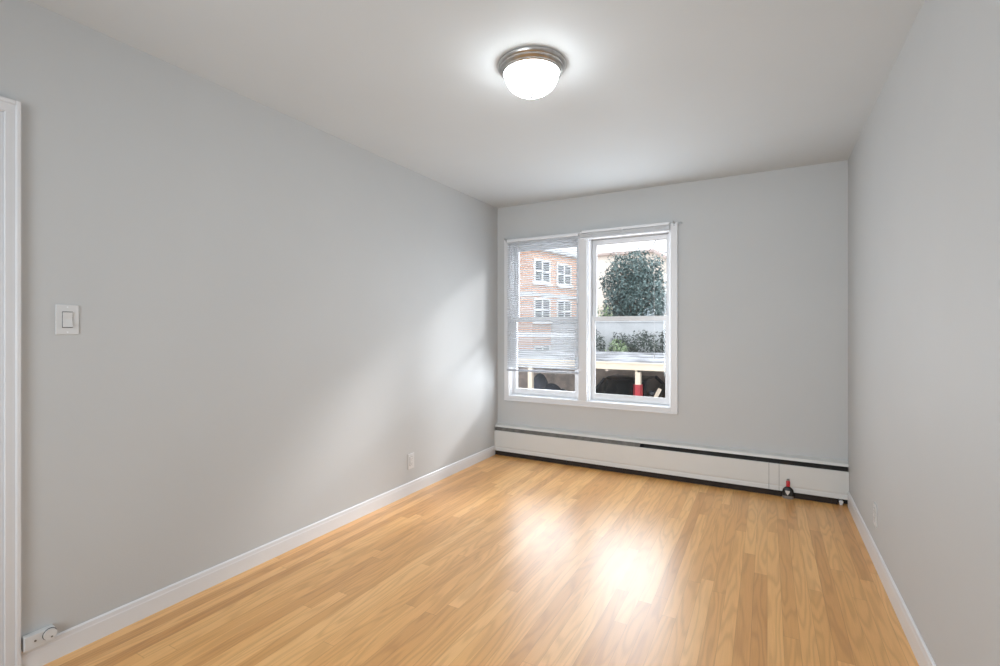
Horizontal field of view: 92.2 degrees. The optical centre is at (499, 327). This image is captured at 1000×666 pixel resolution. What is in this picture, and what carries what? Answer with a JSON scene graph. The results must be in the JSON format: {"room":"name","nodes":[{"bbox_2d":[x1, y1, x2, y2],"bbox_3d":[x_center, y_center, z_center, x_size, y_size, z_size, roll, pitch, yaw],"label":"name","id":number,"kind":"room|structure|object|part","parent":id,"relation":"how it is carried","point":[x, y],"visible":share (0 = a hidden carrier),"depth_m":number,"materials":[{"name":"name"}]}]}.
{"room":"empty bedroom","nodes":[
{"label":"empty bedroom","id":0,"kind":"room"},
{"bbox_2d":[0,0,497,665],"bbox_3d":[-1.402,0.029,2.486,0.160,2.440,5.707,0,0,29],"label":"wall","id":1,"kind":"structure","parent":0,"point":[277,311],"depth_m":2.32,"materials":[{"name":"paint"}]},
{"bbox_2d":[0,96,20,665],"bbox_3d":[-2.006,0.220,1.374,0.182,2.057,0.895,0,0,29],"label":"door frame","id":2,"kind":"structure","parent":1,"relation":"in","point":[11,108],"depth_m":1.70,"materials":[{"name":"white paint"}]},
{"bbox_2d":[21,624,56,652],"bbox_3d":[-1.688,1.138,1.767,0.037,0.053,0.091,0,0,29],"label":"phone jack","id":3,"kind":"object","parent":1,"relation":"attached to","point":[42,636],"visible":1,"depth_m":1.76,"materials":[{"name":"white plastic"}]},
{"bbox_2d":[55,304,78,334],"bbox_3d":[-1.658,-0.032,1.847,0.012,0.114,0.070,0,0,29],"label":"light switch","id":4,"kind":"object","parent":1,"relation":"attached to","point":[66,316],"visible":1,"depth_m":1.84,"materials":[{"name":"white plastic"}]},
{"bbox_2d":[21,446,494,665],"bbox_3d":[-0.888,1.204,3.236,0.010,0.090,3.442,0,0,29],"label":"baseboard","id":5,"kind":"structure","parent":1,"relation":"attached to","point":[67,641],"depth_m":2.32,"materials":[{"name":"white paint"}]},
{"bbox_2d":[408,453,413,469],"bbox_3d":[-0.670,1.004,3.631,0.009,0.114,0.070,0,0,29],"label":"wall outlet","id":6,"kind":"object","parent":1,"relation":"attached to","point":[410,456],"visible":1,"depth_m":3.62,"materials":[{"name":"white plastic"}]},
{"bbox_2d":[28,0,924,207],"bbox_3d":[-0.085,-1.252,1.755,3.173,0.120,5.707,0,0,29],"label":"ceiling","id":7,"kind":"structure","parent":0,"point":[648,93],"depth_m":2.25,"materials":[{"name":"paint"}]},
{"bbox_2d":[498,46,565,98],"bbox_3d":[0.143,-1.117,2.185,0.307,0.150,0.307,0,0,29],"label":"ceiling lamp","id":8,"kind":"object","parent":7,"relation":"attached to","point":[530,72],"visible":1,"depth_m":2.10,"materials":[{"name":"white glass"}]},
{"bbox_3d":[0.143,-1.108,2.185,0.244,0.099,0.244,0,0,29],"label":"lamp shade","id":9,"kind":"part","parent":8,"relation":"part of","materials":[{"name":"white glass"}]},
{"bbox_2d":[43,454,918,665],"bbox_3d":[-0.085,1.308,1.755,3.173,0.120,5.707,0,0,29],"label":"floor","id":10,"kind":"structure","parent":0,"point":[500,560],"depth_m":2.27,"materials":[{"name":"brown wood"}]},
{"bbox_2d":[782,479,793,498],"bbox_3d":[2.109,1.177,3.526,0.073,0.143,0.030,0,0,29],"label":"valve","id":11,"kind":"object","parent":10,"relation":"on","point":[787,492],"visible":1,"depth_m":3.52,"materials":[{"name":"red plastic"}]},
{"bbox_2d":[498,160,847,460],"bbox_3d":[1.261,0.029,4.180,3.173,2.440,0.160,0,0,29],"label":"wall","id":12,"kind":"structure","parent":0,"point":[763,256],"depth_m":3.74,"materials":[{"name":"paint"}]},
{"bbox_2d":[510,239,577,399],"bbox_3d":[0.455,-0.075,4.651,0.718,1.485,0.200,0,0,29],"label":"window","id":13,"kind":"structure","parent":12,"relation":"in","point":[514,390],"depth_m":4.68,"materials":[{"name":"white paint"}]},
{"bbox_3d":[0.455,0.657,4.651,0.718,0.020,0.200,0,0,29],"label":"sill","id":14,"kind":"part","parent":13,"relation":"part of","materials":[{"name":"white paint"}]},
{"bbox_3d":[0.432,0.272,4.609,0.682,0.750,0.032,0,0,29],"label":"sash","id":15,"kind":"part","parent":13,"relation":"part of","materials":[{"name":"white paint"}]},
{"bbox_3d":[0.456,-0.431,4.652,0.682,0.736,0.032,0,0,29],"label":"sash","id":16,"kind":"part","parent":13,"relation":"part of","materials":[{"name":"clear glass"}]},
{"bbox_3d":[0.472,0.075,4.681,0.678,0.037,0.020,0,0,29],"label":"screen rail","id":17,"kind":"part","parent":13,"relation":"part of","materials":[{"name":"white paint"}]},
{"bbox_2d":[504,222,677,413],"bbox_3d":[0.802,-0.079,4.444,1.623,1.580,0.224,0,0,29],"label":"window","id":18,"kind":"structure","parent":12,"relation":"in","point":[592,317],"depth_m":4.34,"materials":[{"name":"white paint"}]},
{"bbox_2d":[507,233,578,373],"bbox_3d":[0.388,-0.219,4.529,0.733,1.275,0.038,0,0,29],"label":"window blind","id":19,"kind":"object","parent":18,"relation":"attached to","point":[516,360],"visible":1,"depth_m":4.52,"materials":[{"name":"white plastic"}]},
{"bbox_3d":[0.390,0.410,4.533,0.733,0.017,0.026,0,0,29],"label":"rail","id":20,"kind":"part","parent":19,"relation":"part of","materials":[{"name":"white plastic"}]},
{"bbox_2d":[580,222,669,356],"bbox_3d":[1.062,-0.305,4.156,0.773,1.137,0.034,0,0,29],"label":"window blind","id":21,"kind":"object","parent":18,"relation":"attached to","point":[664,226],"visible":1,"depth_m":4.15,"materials":[{"name":"white plastic"}]},
{"bbox_3d":[1.064,-0.803,4.160,0.773,0.015,0.026,0,0,29],"label":"rail","id":22,"kind":"part","parent":21,"relation":"part of","materials":[{"name":"white plastic"}]},
{"bbox_3d":[1.155,0.657,4.262,0.723,0.020,0.200,0,0,29],"label":"sill","id":23,"kind":"part","parent":18,"relation":"part of","materials":[{"name":"white paint"}]},
{"bbox_3d":[1.132,0.272,4.221,0.687,0.750,0.032,0,0,29],"label":"sash","id":24,"kind":"part","parent":18,"relation":"part of","materials":[{"name":"white paint"}]},
{"bbox_3d":[1.156,-0.431,4.264,0.687,0.736,0.032,0,0,29],"label":"sash","id":25,"kind":"part","parent":18,"relation":"part of","materials":[{"name":"clear glass"}]},
{"bbox_2d":[494,423,848,504],"bbox_3d":[1.206,1.095,4.081,2.851,0.306,0.067,0,0,29],"label":"baseboard heater","id":26,"kind":"object","parent":12,"relation":"attached to","point":[825,480],"visible":0.99,"depth_m":3.90,"materials":[{"name":"metal"}]},
{"bbox_3d":[0.980,1.107,4.178,2.361,0.198,0.016,0,0,29],"label":"panel","id":27,"kind":"part","parent":26,"relation":"part of","materials":[{"name":"metal"}]},
{"bbox_3d":[2.042,1.107,3.588,0.064,0.198,0.016,0,0,29],"label":"splice plate","id":28,"kind":"part","parent":26,"relation":"part of","materials":[{"name":"metal"}]},
{"bbox_3d":[2.256,1.107,3.470,0.422,0.198,0.016,0,0,29],"label":"panel","id":29,"kind":"part","parent":26,"relation":"part of","materials":[{"name":"metal"}]},
{"bbox_2d":[848,0,999,665],"bbox_3d":[1.233,0.029,1.024,0.160,2.440,5.707,0,0,29],"label":"wall","id":30,"kind":"structure","parent":0,"point":[924,163],"depth_m":1.66,"materials":[{"name":"paint"}]},
{"bbox_2d":[873,502,876,527],"bbox_3d":[1.980,0.987,2.544,0.009,0.114,0.070,0,0,29],"label":"wall outlet","id":31,"kind":"object","parent":30,"relation":"attached to","point":[874,504],"visible":1,"depth_m":2.53,"materials":[{"name":"white plastic"}]},
{"bbox_2d":[848,492,935,665],"bbox_3d":[1.142,1.197,1.035,0.010,0.104,5.319,0,0,29],"label":"baseboard","id":32,"kind":"structure","parent":30,"relation":"attached to","point":[919,648],"depth_m":2.14,"materials":[{"name":"white paint"}]},
{"label":"outside","id":33,"kind":"structure","parent":0,"visible":0},
{"bbox_3d":[11.734,3.048,36.597,75.000,0.200,64.613,0,0,29],"label":"ground","id":34,"kind":"structure","parent":33,"visible":0},
{"bbox_2d":[518,249,576,348],"bbox_3d":[0.526,-0.416,26.303,7.300,6.730,6.000,0,0,39],"label":"brick building","id":35,"kind":"structure","parent":34,"relation":"on","point":[555,252],"depth_m":22.67,"materials":[{"name":"brick"}]},
{"bbox_3d":[1.955,-0.842,22.496,0.040,1.020,1.300,0,0,39],"label":"pane","id":36,"kind":"part","parent":35,"relation":"part of","materials":[{"name":"grey glass"}]},
{"bbox_3d":[1.955,-2.642,22.496,0.040,1.020,1.300,0,0,39],"label":"pane","id":37,"kind":"part","parent":35,"relation":"part of","materials":[{"name":"grey glass"}]},
{"bbox_3d":[3.178,-0.842,24.015,0.040,1.020,1.300,0,0,39],"label":"pane","id":38,"kind":"part","parent":35,"relation":"part of","materials":[{"name":"grey glass"}]},
{"bbox_3d":[3.178,-2.642,24.015,0.040,1.020,1.300,0,0,39],"label":"pane","id":39,"kind":"part","parent":35,"relation":"part of","materials":[{"name":"grey glass"}]},
{"bbox_2d":[534,373,566,390],"bbox_3d":[1.562,2.193,15.024,1.330,1.550,1.070,0,0,29],"label":"motorbike","id":40,"kind":"object","parent":34,"relation":"on","point":[540,381],"visible":0.19,"depth_m":14.83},
{"bbox_2d":[518,350,664,395],"bbox_3d":[3.278,1.938,16.726,17.500,2.020,6.470,0,0,29],"label":"carport","id":41,"kind":"object","parent":34,"relation":"on","point":[608,363],"visible":0.16,"depth_m":16.81,"materials":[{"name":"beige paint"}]},
{"bbox_3d":[0.928,1.998,14.490,0.140,1.900,0.140,0,0,29],"label":"post","id":42,"kind":"part","parent":41,"relation":"part of","materials":[{"name":"beige wood"}]},
{"bbox_3d":[3.717,1.998,12.942,0.140,1.900,0.140,0,0,29],"label":"post","id":43,"kind":"part","parent":41,"relation":"part of","materials":[{"name":"beige wood"}]},
{"bbox_2d":[596,329,606,350],"bbox_3d":[4.109,1.518,21.273,1.382,3.028,0.560,0,0,29],"label":"shrub","id":44,"kind":"object","parent":34,"relation":"on","point":[599,337],"visible":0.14,"depth_m":21.08,"materials":[{"name":"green plant"}]},
{"bbox_2d":[597,304,612,315],"bbox_3d":[4.936,0.978,22.685,1.585,4.182,1.012,0,0,29],"label":"round shrub","id":45,"kind":"object","parent":34,"relation":"on","point":[606,313],"visible":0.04,"depth_m":22.68,"materials":[{"name":"green plant"}]},
{"bbox_2d":[551,320,664,352],"bbox_3d":[6.948,1.308,20.762,11.000,3.280,0.330,0,0,29],"label":"wall","id":46,"kind":"structure","parent":34,"relation":"on","point":[606,328],"depth_m":21.47,"materials":[{"name":"concrete"}]},
{"bbox_2d":[605,338,628,351],"bbox_3d":[4.913,1.709,20.095,1.186,2.574,0.815,0,0,18],"label":"round shrub","id":47,"kind":"object","parent":34,"relation":"on","point":[619,349],"visible":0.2,"depth_m":20.01,"materials":[{"name":"green plant"}]},
{"bbox_2d":[608,332,635,351],"bbox_3d":[5.363,1.627,21.130,1.336,2.899,0.569,0,0,29],"label":"shrub","id":48,"kind":"object","parent":34,"relation":"on","point":[630,345],"visible":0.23,"depth_m":21.06,"materials":[{"name":"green plant"}]},
{"bbox_2d":[596,374,664,397],"bbox_3d":[4.147,2.277,15.674,2.080,1.342,4.365,0,0,29],"label":"parked car","id":49,"kind":"object","parent":34,"relation":"on","point":[619,384],"visible":0.21,"depth_m":15.24,"materials":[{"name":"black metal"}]},
{"bbox_3d":[4.347,1.657,16.035,1.320,0.102,1.720,0,0,29],"label":"roof panel","id":50,"kind":"part","parent":49,"relation":"part of","materials":[{"name":"black paint"}]},
{"bbox_2d":[597,249,665,315],"bbox_3d":[10.634,-1.131,36.986,12.700,8.160,9.600,0,0,29],"label":"house","id":51,"kind":"structure","parent":34,"relation":"on","point":[602,258],"depth_m":33.51,"materials":[{"name":"tile"}]},
{"bbox_2d":[599,247,665,315],"bbox_3d":[6.656,-0.484,24.036,3.462,6.973,2.936,0,0,29],"label":"leafy tree","id":52,"kind":"object","parent":34,"relation":"on","point":[640,284],"visible":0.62,"depth_m":23.29,"materials":[{"name":"green plant"}]},
{"bbox_2d":[630,330,661,352],"bbox_3d":[6.131,1.550,20.148,1.389,2.998,0.560,0,0,29],"label":"shrub","id":53,"kind":"object","parent":34,"relation":"on","point":[642,338],"visible":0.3,"depth_m":20.13,"materials":[{"name":"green plant"}]},
{"bbox_2d":[638,307,664,315],"bbox_3d":[6.759,1.080,21.696,1.773,4.033,1.048,0,0,29],"label":"round shrub","id":54,"kind":"object","parent":34,"relation":"on","point":[648,311],"visible":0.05,"depth_m":21.60,"materials":[{"name":"green plant"}]},
{"bbox_2d":[654,388,661,396],"bbox_3d":[4.055,2.297,13.184,0.722,1.344,0.030,0,0,29],"label":"leaning board","id":55,"kind":"object","parent":34,"relation":"on","point":[658,391],"visible":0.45,"depth_m":13.05,"materials":[{"name":"beige wood"}]},
{"bbox_2d":[658,330,664,352],"bbox_3d":[7.209,1.501,20.104,1.295,3.175,0.580,0,0,29],"label":"shrub","id":56,"kind":"object","parent":34,"relation":"on","point":[662,335],"visible":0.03,"depth_m":20.26,"materials":[{"name":"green plant"}]}
]}

